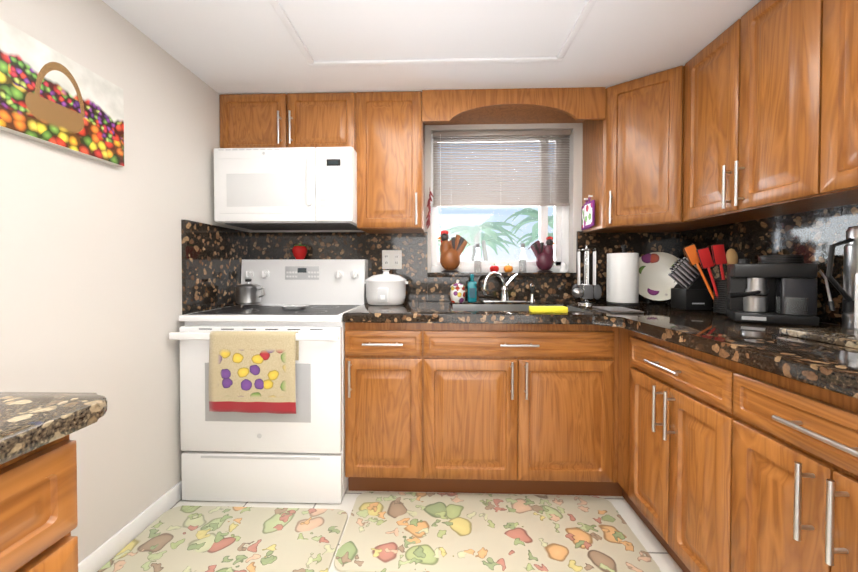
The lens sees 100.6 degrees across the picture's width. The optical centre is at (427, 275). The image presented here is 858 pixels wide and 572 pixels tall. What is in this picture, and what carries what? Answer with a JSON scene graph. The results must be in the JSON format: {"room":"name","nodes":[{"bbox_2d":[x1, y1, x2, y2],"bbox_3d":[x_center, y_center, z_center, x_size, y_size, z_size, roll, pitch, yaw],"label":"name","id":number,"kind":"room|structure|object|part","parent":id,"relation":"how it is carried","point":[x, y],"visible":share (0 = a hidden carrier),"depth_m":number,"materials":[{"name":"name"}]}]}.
{"room":"kitchen","nodes":[
{"label":"kitchen","id":0,"kind":"room"},
{"bbox_2d":[0,0,247,563],"bbox_3d":[-1.294,0.043,0.496,0.120,2.100,3.970,0,1,2],"label":"wall","id":1,"kind":"structure","parent":0,"point":[90,275],"depth_m":1.35,"materials":[{"name":"white paint"}]},
{"bbox_2d":[0,19,123,166],"bbox_3d":[-1.196,-0.566,1.149,0.030,0.300,0.460,0,1,2],"label":"picture","id":2,"kind":"object","parent":1,"relation":"attached to","point":[51,96],"visible":0.96,"depth_m":1.13,"materials":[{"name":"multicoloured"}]},
{"bbox_2d":[78,481,181,571],"bbox_3d":[-1.205,1.041,1.171,0.012,0.084,1.095,0,1,2],"label":"baseboard","id":3,"kind":"structure","parent":1,"relation":"attached to","point":[102,555],"depth_m":1.42,"materials":[{"name":"white wood"}]},
{"bbox_2d":[248,123,582,301],"bbox_3d":[0.200,0.016,2.362,2.740,2.100,0.140,0,1,2],"label":"wall","id":4,"kind":"structure","parent":0,"point":[575,171],"depth_m":2.27,"materials":[{"name":"white paint"}]},
{"bbox_2d":[214,147,359,229],"bbox_3d":[-0.769,-0.487,2.089,0.754,0.406,0.449,0,1,2],"label":"microwave","id":5,"kind":"object","parent":4,"relation":"attached to","point":[302,188],"visible":1,"depth_m":1.90,"materials":[{"name":"white plastic"}]},
{"bbox_3d":[-0.875,-0.487,1.899,0.553,0.394,0.062,0,1,2],"label":"door","id":6,"kind":"part","parent":5,"relation":"part of","materials":[{"name":"white plastic"}]},
{"bbox_3d":[-0.497,-0.487,1.905,0.196,0.394,0.024,0,1,2],"label":"panel","id":7,"kind":"part","parent":5,"relation":"part of","materials":[{"name":"white plastic"}]},
{"bbox_2d":[431,130,570,271],"bbox_3d":[0.477,-0.476,2.337,0.905,0.915,0.117,0,1,2],"label":"window unit","id":8,"kind":"structure","parent":4,"relation":"in","point":[490,184],"depth_m":2.31,"materials":[{"name":"white plastic"}]},
{"bbox_2d":[427,272,576,276],"bbox_3d":[0.475,-0.003,2.292,0.945,0.030,0.120,0,1,2],"label":"window sill","id":9,"kind":"structure","parent":4,"relation":"attached to","point":[478,274],"depth_m":2.24,"materials":[{"name":"stone"}]},
{"bbox_2d":[438,230,469,271],"bbox_3d":[0.168,-0.157,2.301,0.215,0.276,0.094,0,1,2],"label":"rooster","id":10,"kind":"object","parent":9,"relation":"on","point":[451,250],"visible":1,"depth_m":2.28,"materials":[{"name":"brown ceramic"}]},
{"bbox_2d":[474,243,481,271],"bbox_3d":[0.326,-0.112,2.296,0.048,0.187,0.048,0,1,2],"label":"bottle","id":11,"kind":"object","parent":9,"relation":"on","point":[477,262],"visible":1,"depth_m":2.28,"materials":[{"name":"clear glass"}]},
{"bbox_2d":[490,264,498,271],"bbox_3d":[0.432,-0.048,2.291,0.059,0.056,0.058,0,1,2],"label":"pumpkin","id":12,"kind":"object","parent":9,"relation":"on","point":[494,268],"visible":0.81,"depth_m":2.27,"materials":[{"name":"red ceramic"}]},
{"bbox_2d":[504,264,512,271],"bbox_3d":[0.521,-0.048,2.288,0.059,0.056,0.058,0,1,2],"label":"pumpkin","id":13,"kind":"object","parent":9,"relation":"on","point":[508,268],"visible":1,"depth_m":2.27,"materials":[{"name":"orange ceramic"}]},
{"bbox_2d":[519,243,525,271],"bbox_3d":[0.612,-0.112,2.286,0.048,0.187,0.048,0,1,2],"label":"bottle","id":14,"kind":"object","parent":9,"relation":"on","point":[522,262],"visible":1,"depth_m":2.27,"materials":[{"name":"clear glass"}]},
{"bbox_2d":[528,236,555,271],"bbox_3d":[0.735,-0.135,2.282,0.182,0.233,0.079,0,1,2],"label":"rooster","id":15,"kind":"object","parent":9,"relation":"on","point":[543,253],"visible":1,"depth_m":2.27,"materials":[{"name":"purple ceramic"}]},
{"bbox_2d":[560,262,566,271],"bbox_3d":[0.872,-0.051,2.279,0.048,0.064,0.047,0,1,2],"label":"figurine","id":16,"kind":"object","parent":9,"relation":"on","point":[563,265],"visible":1,"depth_m":2.26,"materials":[{"name":"white ceramic"}]},
{"bbox_2d":[181,203,857,324],"bbox_3d":[0.168,0.008,1.402,2.738,0.545,1.779,0,1,2],"label":"backsplash","id":17,"kind":"structure","parent":4,"relation":"attached to","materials":[{"name":"stone"}]},
{"bbox_2d":[169,488,682,571],"bbox_3d":[0.136,1.144,0.465,2.980,0.100,3.970,0,1,2],"label":"floor","id":18,"kind":"structure","parent":0,"point":[657,551],"depth_m":1.65,"materials":[{"name":"tile"}]},
{"bbox_2d":[97,506,347,571],"bbox_3d":[-0.775,1.075,1.352,0.830,0.012,0.565,0,1,2],"label":"area rug","id":19,"kind":"object","parent":18,"relation":"on","point":[215,539],"visible":1,"depth_m":1.43,"materials":[{"name":"beige fabric"}]},
{"bbox_2d":[169,259,367,503],"bbox_3d":[-0.776,0.489,1.947,0.778,1.166,0.718,0,1,2],"label":"range","id":20,"kind":"object","parent":18,"relation":"on","point":[262,403],"visible":1,"depth_m":1.67,"materials":[{"name":"white metal"}]},
{"bbox_2d":[209,331,298,413],"bbox_3d":[-0.783,0.436,1.613,0.394,0.365,0.050,0,1,2],"label":"towel","id":21,"kind":"object","parent":20,"relation":"hanging from","point":[250,371],"depth_m":1.59,"materials":[{"name":"beige fabric"}]},
{"bbox_3d":[-0.786,0.536,1.654,0.778,0.590,0.096,0,1,2],"label":"door","id":22,"kind":"part","parent":20,"relation":"part of","materials":[{"name":"white metal"}]},
{"bbox_3d":[-0.785,0.957,1.690,0.764,0.226,0.036,0,1,2],"label":"drawer","id":23,"kind":"part","parent":20,"relation":"part of","materials":[{"name":"white metal"}]},
{"bbox_3d":[-0.776,0.183,1.932,0.718,0.002,0.480,0,1,2],"label":"glass","id":24,"kind":"part","parent":20,"relation":"part of","materials":[{"name":"black glass"}]},
{"bbox_2d":[262,304,308,308],"bbox_3d":[-0.764,0.169,1.936,0.243,0.026,0.098,0,1,2],"label":"spoon rest","id":25,"kind":"object","parent":20,"relation":"on","point":[293,306],"visible":1,"depth_m":1.91,"materials":[{"name":"white"}]},
{"bbox_2d":[292,243,307,258],"bbox_3d":[-0.805,-0.151,2.248,0.092,0.104,0.092,0,1,2],"label":"jar","id":26,"kind":"object","parent":20,"relation":"on","point":[299,251],"visible":0.94,"depth_m":2.22,"materials":[{"name":"red ceramic"}]},
{"bbox_3d":[-1.030,0.170,2.052,0.116,0.021,0.120,0,1,2],"label":"trivet","id":27,"kind":"object","parent":20,"relation":"on","visible":0},
{"bbox_2d":[235,279,265,303],"bbox_3d":[-1.011,0.089,2.054,0.178,0.140,0.138,0,1,2],"label":"pot","id":28,"kind":"object","parent":27,"relation":"on","point":[248,292],"visible":1,"depth_m":2.00,"materials":[{"name":"silver metal"}]},
{"bbox_2d":[0,0,857,571],"bbox_3d":[0.141,0.043,0.603,2.738,2.098,3.379,0,1,2],"label":"kitchen cabinets","id":29,"kind":"object","parent":18,"relation":"on","point":[702,440],"visible":0.98,"depth_m":1.64,"materials":[{"name":"brown wood"}]},
{"bbox_2d":[0,392,106,464],"bbox_3d":[-0.890,0.219,-0.228,0.731,0.028,1.645,0,1,2],"label":"countertop","id":30,"kind":"structure","parent":29,"relation":"on","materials":[{"name":"stone"}]},
{"bbox_2d":[363,270,407,305],"bbox_3d":[-0.244,0.069,2.103,0.260,0.200,0.253,0,1,2],"label":"pot","id":31,"kind":"object","parent":29,"relation":"on","point":[385,288],"visible":1,"depth_m":2.01,"materials":[{"name":"white ceramic"}]},
{"bbox_2d":[382,250,401,268],"bbox_3d":[-0.226,-0.101,2.279,0.126,0.121,0.008,0,1,2],"label":"electrical outlet plate","id":32,"kind":"object","parent":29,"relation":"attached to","point":[391,259],"visible":1,"depth_m":2.28,"materials":[{"name":"white plastic"}]},
{"bbox_2d":[426,191,433,228],"bbox_3d":[0.015,-0.421,2.232,0.050,0.263,0.049,0,1,2],"label":"chili","id":33,"kind":"object","parent":29,"relation":"hanging from","point":[429,208],"visible":0.98,"depth_m":2.23,"materials":[{"name":"red"}]},
{"bbox_2d":[450,279,464,302],"bbox_3d":[0.189,0.096,2.212,0.096,0.142,0.095,0,1,2],"label":"ceramic jar","id":34,"kind":"object","parent":29,"relation":"on","point":[457,292],"visible":1,"depth_m":2.17,"materials":[{"name":"white ceramic"}]},
{"bbox_2d":[468,274,476,302],"bbox_3d":[0.277,0.079,2.200,0.055,0.178,0.032,0,1,2],"label":"soap bottle","id":35,"kind":"object","parent":29,"relation":"on","point":[472,290],"visible":1,"depth_m":2.19,"materials":[{"name":"teal"}]},
{"bbox_2d":[481,272,527,302],"bbox_3d":[0.477,0.074,2.172,0.294,0.189,0.131,0,1,2],"label":"faucet","id":36,"kind":"object","parent":29,"relation":"on","point":[504,293],"depth_m":2.18,"materials":[{"name":"silver metal"}]},
{"bbox_2d":[450,304,590,311],"bbox_3d":[0.476,0.292,1.942,0.724,0.228,0.434,0,1,2],"label":"sink","id":37,"kind":"object","parent":29,"relation":"in","point":[453,307],"depth_m":2.14,"materials":[{"name":"silver metal"}]},
{"bbox_2d":[529,306,567,312],"bbox_3d":[0.572,0.161,1.687,0.170,0.028,0.060,0,1,2],"label":"sponge","id":38,"kind":"object","parent":29,"relation":"on","point":[548,309],"visible":1,"depth_m":1.66,"materials":[{"name":"yellow"}]},
{"bbox_2d":[572,244,601,303],"bbox_3d":[0.958,-0.011,2.141,0.186,0.360,0.140,0,1,2],"label":"carousel","id":39,"kind":"object","parent":29,"relation":"on","point":[586,290],"visible":1,"depth_m":2.10,"materials":[{"name":"silver metal"}]},
{"bbox_2d":[581,195,594,229],"bbox_3d":[0.965,-0.379,2.141,0.024,0.196,0.200,0,1,2],"label":"potholder","id":40,"kind":"object","parent":29,"relation":"hanging from","point":[588,216],"visible":0.94,"depth_m":2.11,"materials":[{"name":"purple fabric"}]},
{"bbox_2d":[342,302,857,398],"bbox_3d":[0.554,0.203,1.381,1.921,0.045,1.760,0,1,2],"label":"countertop","id":41,"kind":"structure","parent":29,"relation":"on","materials":[{"name":"stone"}]},
{"bbox_2d":[592,306,643,312],"bbox_3d":[0.940,0.170,1.769,0.160,0.009,0.227,0,1,2],"label":"rack","id":42,"kind":"object","parent":29,"relation":"on","point":[614,309],"visible":1,"depth_m":1.74,"materials":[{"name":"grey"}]},
{"bbox_2d":[606,245,639,305],"bbox_3d":[1.130,-0.003,2.051,0.164,0.345,0.164,0,1,2],"label":"paper towel","id":43,"kind":"object","parent":29,"relation":"on","point":[622,288],"visible":1,"depth_m":1.99,"materials":[{"name":"white paper"}]},
{"bbox_2d":[639,252,677,304],"bbox_3d":[1.349,0.015,2.110,0.266,0.307,0.198,0,1,2],"label":"plate","id":44,"kind":"object","parent":29,"relation":"on","point":[657,282],"visible":0.83,"depth_m":2.10,"materials":[{"name":"white ceramic"}]},
{"bbox_2d":[668,257,711,309],"bbox_3d":[1.326,0.040,1.834,0.194,0.266,0.121,0,1,2],"label":"knife block","id":45,"kind":"object","parent":29,"relation":"on","point":[689,291],"visible":0.98,"depth_m":1.79,"materials":[{"name":"black plastic"}]},
{"bbox_2d":[683,244,745,313],"bbox_3d":[1.358,0.013,1.646,0.279,0.326,0.110,0,1,2],"label":"utensil crock","id":46,"kind":"object","parent":29,"relation":"on","point":[703,257],"visible":0.56,"depth_m":1.64,"materials":[{"name":"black plastic"}]},
{"bbox_2d":[726,255,834,325],"bbox_3d":[1.310,0.050,1.387,0.360,0.260,0.314,0,1,2],"label":"espresso machine","id":47,"kind":"object","parent":29,"relation":"on","point":[775,289],"visible":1,"depth_m":1.34,"materials":[{"name":"black plastic"}]},
{"bbox_2d":[779,328,857,348],"bbox_3d":[1.194,0.176,0.976,0.200,0.020,0.270,0,1,2],"label":"board","id":48,"kind":"object","parent":29,"relation":"on","point":[846,337],"visible":1,"depth_m":1.01,"materials":[{"name":"beige stone"}]},
{"bbox_2d":[826,226,857,329],"bbox_3d":[1.411,0.009,1.176,0.179,0.348,0.103,0,1,2],"label":"carafe","id":49,"kind":"object","parent":29,"relation":"on","point":[850,271],"visible":0.85,"depth_m":1.18,"materials":[{"name":"grey metal"}]},
{"bbox_2d":[854,273,857,329],"bbox_3d":[1.409,0.088,0.929,0.176,0.196,0.365,0,1,2],"label":"toaster","id":50,"kind":"object","parent":29,"relation":"on","point":[856,305],"visible":0.94,"depth_m":1.10,"materials":[{"name":"white"}]},
{"bbox_2d":[334,491,660,571],"bbox_3d":[0.256,1.072,1.503,1.200,0.012,0.460,0,1,2],"label":"area rug","id":51,"kind":"object","parent":18,"relation":"on","point":[418,532],"visible":0.98,"depth_m":1.46,"materials":[{"name":"beige fabric"}]},
{"bbox_2d":[102,0,760,94],"bbox_3d":[0.136,-1.056,0.432,2.980,0.100,3.970,0,1,2],"label":"ceiling","id":52,"kind":"structure","parent":0,"point":[222,47],"depth_m":1.54,"materials":[{"name":"white paint"}]},
{"bbox_2d":[269,0,596,66],"bbox_3d":[-0.012,-0.998,0.343,1.205,0.012,2.740,0,1,2],"label":"molding","id":53,"kind":"structure","parent":52,"relation":"attached to","point":[290,28],"depth_m":1.67,"materials":[{"name":"white paint"}]},
{"label":"outside","id":54,"kind":"structure","parent":0,"visible":0},
{"bbox_2d":[438,143,553,260],"bbox_3d":[16.421,-12.059,44.239,110.000,35.000,0.100,0,1,2],"label":"sky","id":55,"kind":"structure","parent":54,"point":[483,212],"depth_m":44.53,"materials":[{"name":"white"}]},
{"bbox_3d":[15.721,5.852,23.515,110.000,0.200,41.700,0,1,2],"label":"ground","id":56,"kind":"structure","parent":54,"visible":0},
{"bbox_2d":[438,208,553,260],"bbox_3d":[4.960,0.954,24.626,11.437,9.566,16.682,0,1,2],"label":"trees","id":57,"kind":"object","parent":56,"relation":"on","point":[484,228],"depth_m":20.51,"materials":[{"name":"green plant"}]}
]}

